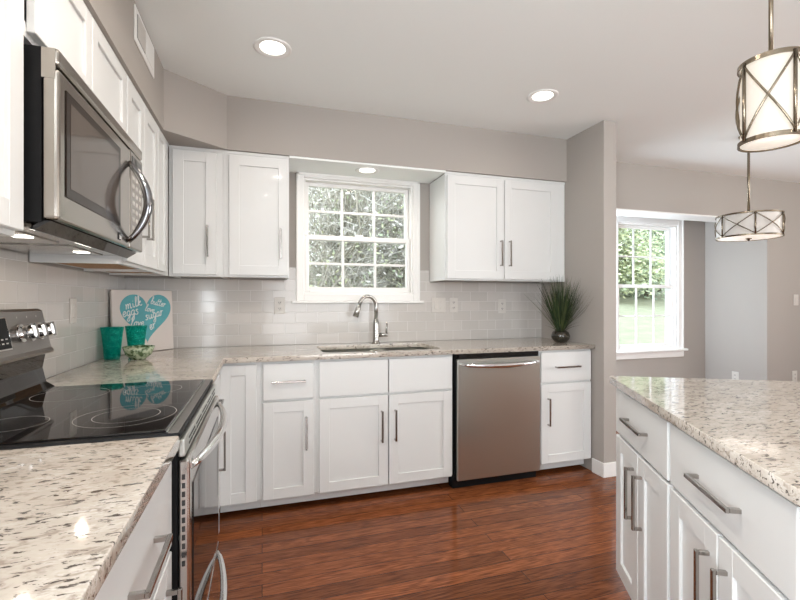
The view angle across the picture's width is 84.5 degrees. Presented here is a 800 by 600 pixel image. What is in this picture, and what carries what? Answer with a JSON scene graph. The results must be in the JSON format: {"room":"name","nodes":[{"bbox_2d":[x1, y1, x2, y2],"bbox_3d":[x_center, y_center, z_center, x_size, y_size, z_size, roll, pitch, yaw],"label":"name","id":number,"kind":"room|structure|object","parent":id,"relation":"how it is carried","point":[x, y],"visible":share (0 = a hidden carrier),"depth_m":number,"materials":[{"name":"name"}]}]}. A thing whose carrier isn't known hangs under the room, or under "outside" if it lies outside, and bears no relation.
{"room":"kitchen","nodes":[
{"label":"kitchen","id":0,"kind":"room"},
{"bbox_2d":[0,248,123,378],"bbox_3d":[-0.851,-0.010,-0.261,0.100,2.480,6.610,0,0,-17],"label":"wall","id":1,"kind":"structure","parent":0,"point":[47,264],"depth_m":1.98,"materials":[{"name":"grey paint"}]},
{"bbox_2d":[0,0,23,236],"bbox_3d":[-0.906,-0.530,0.658,0.320,0.776,0.598,0,0,-17],"label":"upper cabinet","id":2,"kind":"object","parent":1,"relation":"attached to","point":[11,11],"visible":1,"depth_m":0.94,"materials":[{"name":"white paint"}]},
{"bbox_2d":[0,249,125,377],"bbox_3d":[-1.232,0.073,1.138,0.008,0.486,3.510,0,0,-17],"label":"tile backsplash","id":3,"kind":"structure","parent":1,"relation":"attached to","point":[24,284],"depth_m":1.92,"materials":[{"name":"white tile"}]},
{"bbox_2d":[69,298,76,323],"bbox_3d":[-1.501,0.050,2.024,0.010,0.116,0.072,0,0,-17],"label":"light switch","id":4,"kind":"object","parent":3,"relation":"attached to","point":[72,301],"visible":1,"depth_m":2.01,"materials":[{"name":"plastic"}]},
{"bbox_2d":[24,0,125,131],"bbox_3d":[-1.113,-0.767,1.316,0.320,0.304,0.777,0,0,-17],"label":"upper cabinet","id":5,"kind":"object","parent":1,"relation":"attached to","point":[67,26],"visible":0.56,"depth_m":1.31,"materials":[{"name":"white paint"}]},
{"bbox_2d":[0,44,152,257],"bbox_3d":[-1.040,-0.371,1.325,0.454,0.421,0.746,0,0,-17],"label":"microwave","id":6,"kind":"object","parent":5,"relation":"attached to","point":[85,183],"visible":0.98,"depth_m":1.13,"materials":[{"name":"silver metal"}]},
{"bbox_2d":[29,68,157,271],"bbox_3d":[-1.295,-0.530,1.952,0.352,0.776,0.541,0,0,-17],"label":"upper cabinet","id":7,"kind":"object","parent":1,"relation":"attached to","point":[141,127],"visible":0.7,"depth_m":1.98,"materials":[{"name":"white paint"}]},
{"bbox_2d":[100,123,168,275],"bbox_3d":[-1.442,-0.530,2.377,0.315,0.776,0.356,0,0,-17],"label":"upper cabinet","id":8,"kind":"object","parent":1,"relation":"attached to","point":[163,145],"visible":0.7,"depth_m":2.40,"materials":[{"name":"white paint"}]},
{"bbox_2d":[218,431,630,599],"bbox_3d":[2.599,1.290,1.171,7.540,0.120,7.280,0,0,-17],"label":"floor","id":9,"kind":"structure","parent":0,"point":[549,535],"depth_m":2.22,"materials":[{"name":"brown wood"}]},
{"bbox_2d":[0,308,227,599],"bbox_3d":[-0.899,0.629,1.305,0.717,1.199,0.741,0,0,-17],"label":"range","id":10,"kind":"object","parent":9,"relation":"on","point":[35,412],"visible":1,"depth_m":1.26,"materials":[{"name":"black glass"}]},
{"bbox_2d":[0,379,212,449],"bbox_3d":[-0.918,0.319,1.299,0.605,0.020,0.741,0,0,-17],"label":"cooktop","id":11,"kind":"object","parent":10,"relation":"in","point":[46,414],"depth_m":1.21,"materials":[{"name":"black glass"}]},
{"bbox_2d":[94,462,182,599],"bbox_3d":[-0.722,0.775,0.686,0.632,0.858,0.540,0,0,-17],"label":"base cabinet","id":12,"kind":"object","parent":9,"relation":"on","point":[142,570],"visible":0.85,"depth_m":0.80,"materials":[{"name":"white paint"}]},
{"bbox_2d":[213,371,225,508],"bbox_3d":[-1.132,0.775,1.995,0.632,0.858,0.699,0,0,-17],"label":"base cabinet","id":13,"kind":"object","parent":9,"relation":"on","point":[217,380],"visible":0.16,"depth_m":2.12,"materials":[{"name":"white paint"}]},
{"bbox_2d":[220,362,260,512],"bbox_3d":[-0.977,0.775,2.725,0.217,0.858,0.595,0,0,-17],"label":"base cabinet","id":14,"kind":"object","parent":9,"relation":"on","point":[240,383],"visible":0.83,"depth_m":2.45,"materials":[{"name":"white paint"}]},
{"bbox_2d":[261,360,316,506],"bbox_3d":[-0.718,0.775,2.790,0.314,0.858,0.627,0,0,-17],"label":"base cabinet","id":15,"kind":"object","parent":9,"relation":"on","point":[288,388],"visible":0.93,"depth_m":2.52,"materials":[{"name":"white paint"}]},
{"bbox_2d":[315,348,451,499],"bbox_3d":[-0.153,0.775,2.966,0.867,0.858,0.627,0,0,-17],"label":"base cabinet","id":16,"kind":"object","parent":9,"relation":"on","point":[384,423],"visible":0.95,"depth_m":2.69,"materials":[{"name":"white paint"}]},
{"bbox_2d":[46,337,594,385],"bbox_3d":[-0.079,0.332,2.642,3.092,0.029,1.313,0,0,-17],"label":"countertop","id":17,"kind":"structure","parent":16,"relation":"on","point":[204,363],"depth_m":2.55,"materials":[{"name":"stone"}]},
{"bbox_2d":[100,327,123,359],"bbox_3d":[-1.536,0.230,2.348,0.111,0.170,0.108,0,0,-17],"label":"tumbler","id":18,"kind":"object","parent":17,"relation":"on","point":[113,344],"visible":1,"depth_m":2.33,"materials":[{"name":"teal glass"}]},
{"bbox_2d":[125,325,146,345],"bbox_3d":[-1.481,0.230,2.470,0.111,0.170,0.108,0,0,-17],"label":"tumbler","id":19,"kind":"object","parent":17,"relation":"on","point":[140,327],"visible":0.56,"depth_m":2.45,"materials":[{"name":"teal glass"}]},
{"bbox_2d":[122,345,154,359],"bbox_3d":[-1.398,0.282,2.355,0.154,0.068,0.154,0,0,-17],"label":"bowl","id":20,"kind":"object","parent":17,"relation":"on","point":[135,352],"visible":1,"depth_m":2.31,"materials":[{"name":"ceramic"}]},
{"bbox_2d":[110,289,173,354],"bbox_3d":[-1.556,0.128,2.672,0.034,0.374,0.400,0,0,22],"label":"sign","id":21,"kind":"object","parent":17,"relation":"on","point":[151,309],"visible":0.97,"depth_m":2.67,"materials":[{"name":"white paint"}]},
{"bbox_2d":[353,294,387,343],"bbox_3d":[-0.221,0.138,3.182,0.275,0.356,0.085,0,0,-28],"label":"faucet","id":22,"kind":"object","parent":17,"relation":"on","point":[376,334],"visible":1,"depth_m":3.20,"materials":[{"name":"silver metal"}]},
{"bbox_2d":[321,347,427,352],"bbox_3d":[-0.149,0.441,2.947,0.793,0.187,0.437,0,0,-17],"label":"sink","id":23,"kind":"object","parent":17,"relation":"in","point":[397,348],"visible":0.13,"depth_m":3.14,"materials":[{"name":"silver metal"}]},
{"bbox_2d":[525,275,587,342],"bbox_3d":[1.121,0.060,3.246,0.432,0.511,0.596,0,0,-17],"label":"potted grass","id":24,"kind":"object","parent":17,"relation":"on","point":[560,312],"depth_m":3.24,"materials":[{"name":"plant"}]},
{"bbox_2d":[551,330,569,342],"bbox_3d":[1.198,0.272,3.284,0.136,0.088,0.136,0,0,-17],"label":"pot","id":25,"kind":"object","parent":24,"relation":"attached to","point":[560,336],"depth_m":3.24,"materials":[{"name":"metal"}]},
{"bbox_2d":[449,351,539,487],"bbox_3d":[0.585,0.789,3.150,0.630,0.879,0.649,0,0,-17],"label":"dishwasher","id":26,"kind":"object","parent":9,"relation":"on","point":[496,396],"visible":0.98,"depth_m":2.90,"materials":[{"name":"silver metal"}]},
{"bbox_2d":[538,349,590,469],"bbox_3d":[1.085,0.775,3.355,0.433,0.858,0.627,0,0,-17],"label":"base cabinet","id":27,"kind":"object","parent":9,"relation":"on","point":[565,375],"visible":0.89,"depth_m":3.09,"materials":[{"name":"white paint"}]},
{"bbox_2d":[616,388,674,599],"bbox_3d":[1.118,0.775,1.511,0.622,0.858,0.530,0,0,11],"label":"base cabinet","id":28,"kind":"object","parent":9,"relation":"on","point":[643,485],"visible":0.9,"depth_m":1.51,"materials":[{"name":"white paint"}]},
{"bbox_2d":[670,424,799,599],"bbox_3d":[1.018,0.775,0.980,0.622,0.858,0.549,0,0,11],"label":"base cabinet","id":29,"kind":"object","parent":9,"relation":"on","point":[733,536],"visible":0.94,"depth_m":0.99,"materials":[{"name":"white paint"}]},
{"bbox_3d":[-0.506,0.775,-0.004,0.632,0.857,0.894,0,0,-17],"label":"base cabinet","id":30,"kind":"object","parent":9,"relation":"on","visible":0},
{"bbox_2d":[0,436,178,599],"bbox_3d":[-0.608,0.332,0.243,0.647,0.029,1.448,0,0,-17],"label":"countertop","id":31,"kind":"structure","parent":30,"relation":"on","point":[68,513],"depth_m":0.67,"materials":[{"name":"stone"}]},
{"bbox_2d":[124,160,799,380],"bbox_3d":[1.708,-0.010,4.014,7.340,2.480,0.220,0,0,-17],"label":"wall","id":32,"kind":"structure","parent":0,"point":[772,266],"depth_m":4.56,"materials":[{"name":"grey paint"}]},
{"bbox_2d":[134,4,153,78],"bbox_3d":[-1.150,-1.155,1.987,0.010,0.150,0.340,0,0,-17],"label":"air vent","id":33,"kind":"object","parent":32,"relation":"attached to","point":[142,39],"visible":1,"depth_m":1.95,"materials":[{"name":"metal"}]},
{"bbox_2d":[169,145,225,278],"bbox_3d":[-1.265,-0.530,2.773,0.300,0.776,0.352,0,0,-17],"label":"upper cabinet","id":34,"kind":"object","parent":32,"relation":"attached to","point":[195,174],"visible":0.98,"depth_m":2.64,"materials":[{"name":"white paint"}]},
{"bbox_2d":[223,150,288,279],"bbox_3d":[-0.934,-0.530,2.876,0.393,0.776,0.352,0,0,-17],"label":"upper cabinet","id":35,"kind":"object","parent":32,"relation":"attached to","point":[255,185],"visible":1,"depth_m":2.74,"materials":[{"name":"white paint"}]},
{"bbox_2d":[126,267,540,347],"bbox_3d":[-0.277,0.043,3.273,3.092,0.546,0.008,0,0,-17],"label":"tile backsplash","id":36,"kind":"structure","parent":32,"relation":"attached to","point":[206,312],"depth_m":3.19,"materials":[{"name":"white tile"}]},
{"bbox_2d":[274,297,284,313],"bbox_3d":[-0.845,0.040,3.086,0.072,0.116,0.009,0,0,-17],"label":"outlet","id":37,"kind":"object","parent":36,"relation":"attached to","point":[279,302],"visible":1,"depth_m":3.08,"materials":[{"name":"plastic"}]},
{"bbox_2d":[432,298,445,312],"bbox_3d":[0.303,0.040,3.446,0.116,0.116,0.010,0,0,-17],"label":"light switch","id":38,"kind":"object","parent":36,"relation":"attached to","point":[438,304],"visible":1,"depth_m":3.44,"materials":[{"name":"plastic"}]},
{"bbox_2d":[449,298,457,311],"bbox_3d":[0.425,0.040,3.484,0.072,0.116,0.009,0,0,-17],"label":"outlet","id":39,"kind":"object","parent":36,"relation":"attached to","point":[453,302],"visible":1,"depth_m":3.48,"materials":[{"name":"plastic"}]},
{"bbox_2d":[498,299,505,312],"bbox_3d":[0.838,0.050,3.613,0.072,0.116,0.009,0,0,-17],"label":"outlet","id":40,"kind":"object","parent":36,"relation":"attached to","point":[501,302],"visible":1,"depth_m":3.61,"materials":[{"name":"plastic"}]},
{"bbox_2d":[292,172,423,302],"bbox_3d":[-0.312,-0.442,3.321,0.991,0.931,0.175,0,0,-17],"label":"window","id":41,"kind":"structure","parent":32,"relation":"in","point":[410,293],"depth_m":3.28,"materials":[{"name":"paint"}]},
{"bbox_2d":[355,167,378,173],"bbox_3d":[-0.229,-0.902,3.072,0.170,0.006,0.170,0,0,-17],"label":"recessed light","id":42,"kind":"object","parent":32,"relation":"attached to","point":[362,170],"visible":1,"depth_m":3.06,"materials":[{"name":"paint"}]},
{"bbox_2d":[289,156,445,183],"bbox_3d":[-0.239,-0.912,3.117,1.077,0.013,0.326,0,0,-17],"label":"trim","id":43,"kind":"structure","parent":32,"relation":"attached to","point":[296,163],"depth_m":3.08,"materials":[{"name":"white paint"}]},
{"bbox_2d":[430,171,564,282],"bbox_3d":[0.767,-0.530,3.409,1.014,0.776,0.352,0,0,-17],"label":"upper cabinet","id":44,"kind":"object","parent":32,"relation":"attached to","point":[483,227],"visible":0.99,"depth_m":3.26,"materials":[{"name":"white paint"}]},
{"bbox_2d":[616,208,716,221],"bbox_3d":[2.724,-0.824,4.333,2.188,0.012,0.222,0,0,-17],"label":"trim","id":45,"kind":"structure","parent":32,"relation":"attached to","point":[621,212],"depth_m":4.26,"materials":[{"name":"paint"}]},
{"bbox_2d":[792,371,796,380],"bbox_3d":[4.194,0.810,4.673,0.072,0.116,0.009,0,0,-17],"label":"outlet","id":46,"kind":"object","parent":32,"relation":"attached to","point":[794,373],"visible":0.83,"depth_m":4.67,"materials":[{"name":"plastic"}]},
{"bbox_2d":[794,295,797,304],"bbox_3d":[4.213,0.000,4.679,0.072,0.116,0.010,0,0,-17],"label":"light switch","id":47,"kind":"object","parent":32,"relation":"attached to","point":[795,296],"visible":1,"depth_m":4.67,"materials":[{"name":"plastic"}]},
{"bbox_2d":[135,0,799,182],"bbox_3d":[2.599,-1.300,1.171,7.540,0.100,7.280,0,0,-17],"label":"ceiling","id":48,"kind":"structure","parent":0,"point":[664,71],"depth_m":2.30,"materials":[{"name":"white paint"}]},
{"bbox_2d":[253,37,291,58],"bbox_3d":[-0.631,-1.246,2.181,0.184,0.006,0.184,0,0,-17],"label":"recessed light","id":49,"kind":"object","parent":48,"relation":"in","point":[270,47],"visible":1,"depth_m":2.17,"materials":[{"name":"paint"}]},
{"bbox_2d":[527,89,558,102],"bbox_3d":[0.874,-1.246,2.695,0.184,0.006,0.184,0,0,-17],"label":"recessed light","id":50,"kind":"object","parent":48,"relation":"in","point":[543,95],"visible":1,"depth_m":2.69,"materials":[{"name":"paint"}]},
{"bbox_2d":[714,136,785,241],"bbox_3d":[2.651,-0.849,3.346,0.423,0.802,0.424,0,0,-17],"label":"pendant lamp","id":51,"kind":"object","parent":48,"relation":"hanging from","point":[748,225],"visible":0.96,"depth_m":3.22,"materials":[{"name":"grey fabric"}]},
{"bbox_2d":[717,234,782,240],"bbox_3d":[2.651,-0.476,3.346,0.394,0.004,0.394,0,0,-17],"label":"diffuser","id":52,"kind":"object","parent":51,"relation":"attached to","point":[721,237],"depth_m":3.34,"materials":[{"name":"white glass"}]},
{"bbox_2d":[735,0,799,152],"bbox_3d":[1.222,-0.882,1.450,0.188,0.734,0.188,0,0,-17],"label":"pendant lamp","id":53,"kind":"object","parent":48,"relation":"hanging from","point":[769,81],"visible":1,"depth_m":1.40,"materials":[{"name":"grey fabric"}]},
{"bbox_2d":[741,134,799,150],"bbox_3d":[1.222,-0.521,1.450,0.158,0.004,0.158,0,0,-17],"label":"diffuser","id":54,"kind":"object","parent":53,"relation":"attached to","point":[753,142],"depth_m":1.45,"materials":[{"name":"white glass"}]},
{"bbox_2d":[541,120,615,470],"bbox_3d":[1.359,-0.010,3.413,0.110,2.480,0.720,0,0,-17],"label":"wall","id":55,"kind":"structure","parent":0,"point":[590,186],"depth_m":3.13,"materials":[{"name":"grey paint"}]},
{"bbox_2d":[83,0,566,181],"bbox_3d":[0.288,-1.085,1.458,3.102,0.330,3.810,0,0,-17],"label":"soffit","id":56,"kind":"object","parent":55,"relation":"attached to","point":[188,113],"depth_m":2.83,"materials":[{"name":"grey paint"}]},
{"bbox_2d":[592,458,615,477],"bbox_3d":[1.361,1.180,3.406,0.136,0.100,0.733,0,0,-17],"label":"baseboard","id":57,"kind":"structure","parent":55,"relation":"attached to","point":[605,470],"depth_m":3.06,"materials":[{"name":"paint"}]},
{"bbox_2d":[616,220,744,379],"bbox_3d":[2.603,-0.010,4.719,2.390,2.480,0.590,0,0,-17],"label":"wall","id":58,"kind":"structure","parent":0,"point":[714,271],"depth_m":5.06,"materials":[{"name":"grey paint"}]},
{"bbox_2d":[616,215,687,359],"bbox_3d":[2.766,-0.140,4.975,1.065,1.585,0.200,0,0,-17],"label":"window","id":59,"kind":"structure","parent":58,"relation":"in","point":[673,346],"depth_m":5.03,"materials":[{"name":"paint"}]},
{"bbox_2d":[732,371,738,379],"bbox_3d":[3.702,0.850,4.859,0.009,0.116,0.072,0,0,-17],"label":"outlet","id":60,"kind":"object","parent":58,"relation":"attached to","point":[735,375],"visible":0.8,"depth_m":4.85,"materials":[{"name":"plastic"}]},
{"bbox_3d":[0.919,0.775,0.449,0.622,0.857,0.529,0,0,11],"label":"base cabinet","id":61,"kind":"object","parent":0,"visible":0},
{"bbox_2d":[609,376,799,506],"bbox_3d":[1.192,0.332,0.937,0.960,0.029,1.660,0,0,11],"label":"countertop","id":62,"kind":"structure","parent":61,"relation":"on","point":[754,425],"depth_m":1.20,"materials":[{"name":"stone"}]},
{"label":"outside","id":63,"kind":"structure","parent":0,"visible":0},
{"bbox_2d":[314,271,664,344],"bbox_3d":[7.648,-0.435,22.413,52.000,4.179,30.000,0,0,-17],"label":"lawn","id":64,"kind":"structure","parent":63,"point":[627,304],"depth_m":13.62,"materials":[{"name":"green plant"}]},
{"bbox_2d":[309,187,403,286],"bbox_3d":[-0.889,-1.081,7.759,3.729,4.851,3.580,0,0,30],"label":"shrub","id":65,"kind":"object","parent":64,"relation":"on","point":[311,187],"visible":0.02,"depth_m":7.34,"materials":[{"name":"green plant"}]},
{"bbox_2d":[309,187,404,287],"bbox_3d":[-0.806,-0.688,5.896,3.215,4.372,3.578,0,0,-27],"label":"trees","id":66,"kind":"object","parent":64,"relation":"on","point":[332,228],"visible":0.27,"depth_m":5.74,"materials":[{"name":"green plant"}]},
{"bbox_2d":[314,191,404,287],"bbox_3d":[0.014,-0.516,6.519,3.497,4.688,3.249,0,0,-36],"label":"shrub","id":67,"kind":"object","parent":64,"relation":"on","point":[400,201],"visible":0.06,"depth_m":6.29,"materials":[{"name":"green plant"}]},
{"bbox_2d":[618,228,664,299],"bbox_3d":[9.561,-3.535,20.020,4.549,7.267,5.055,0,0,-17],"label":"tree","id":68,"kind":"object","parent":64,"relation":"on","point":[624,266],"visible":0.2,"depth_m":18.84,"materials":[{"name":"green plant"}]},
{"bbox_2d":[623,229,664,291],"bbox_3d":[14.082,-3.735,23.726,4.474,6.815,4.544,0,0,31],"label":"tree","id":69,"kind":"object","parent":64,"relation":"on","point":[627,229],"visible":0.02,"depth_m":23.50,"materials":[{"name":"green plant"}]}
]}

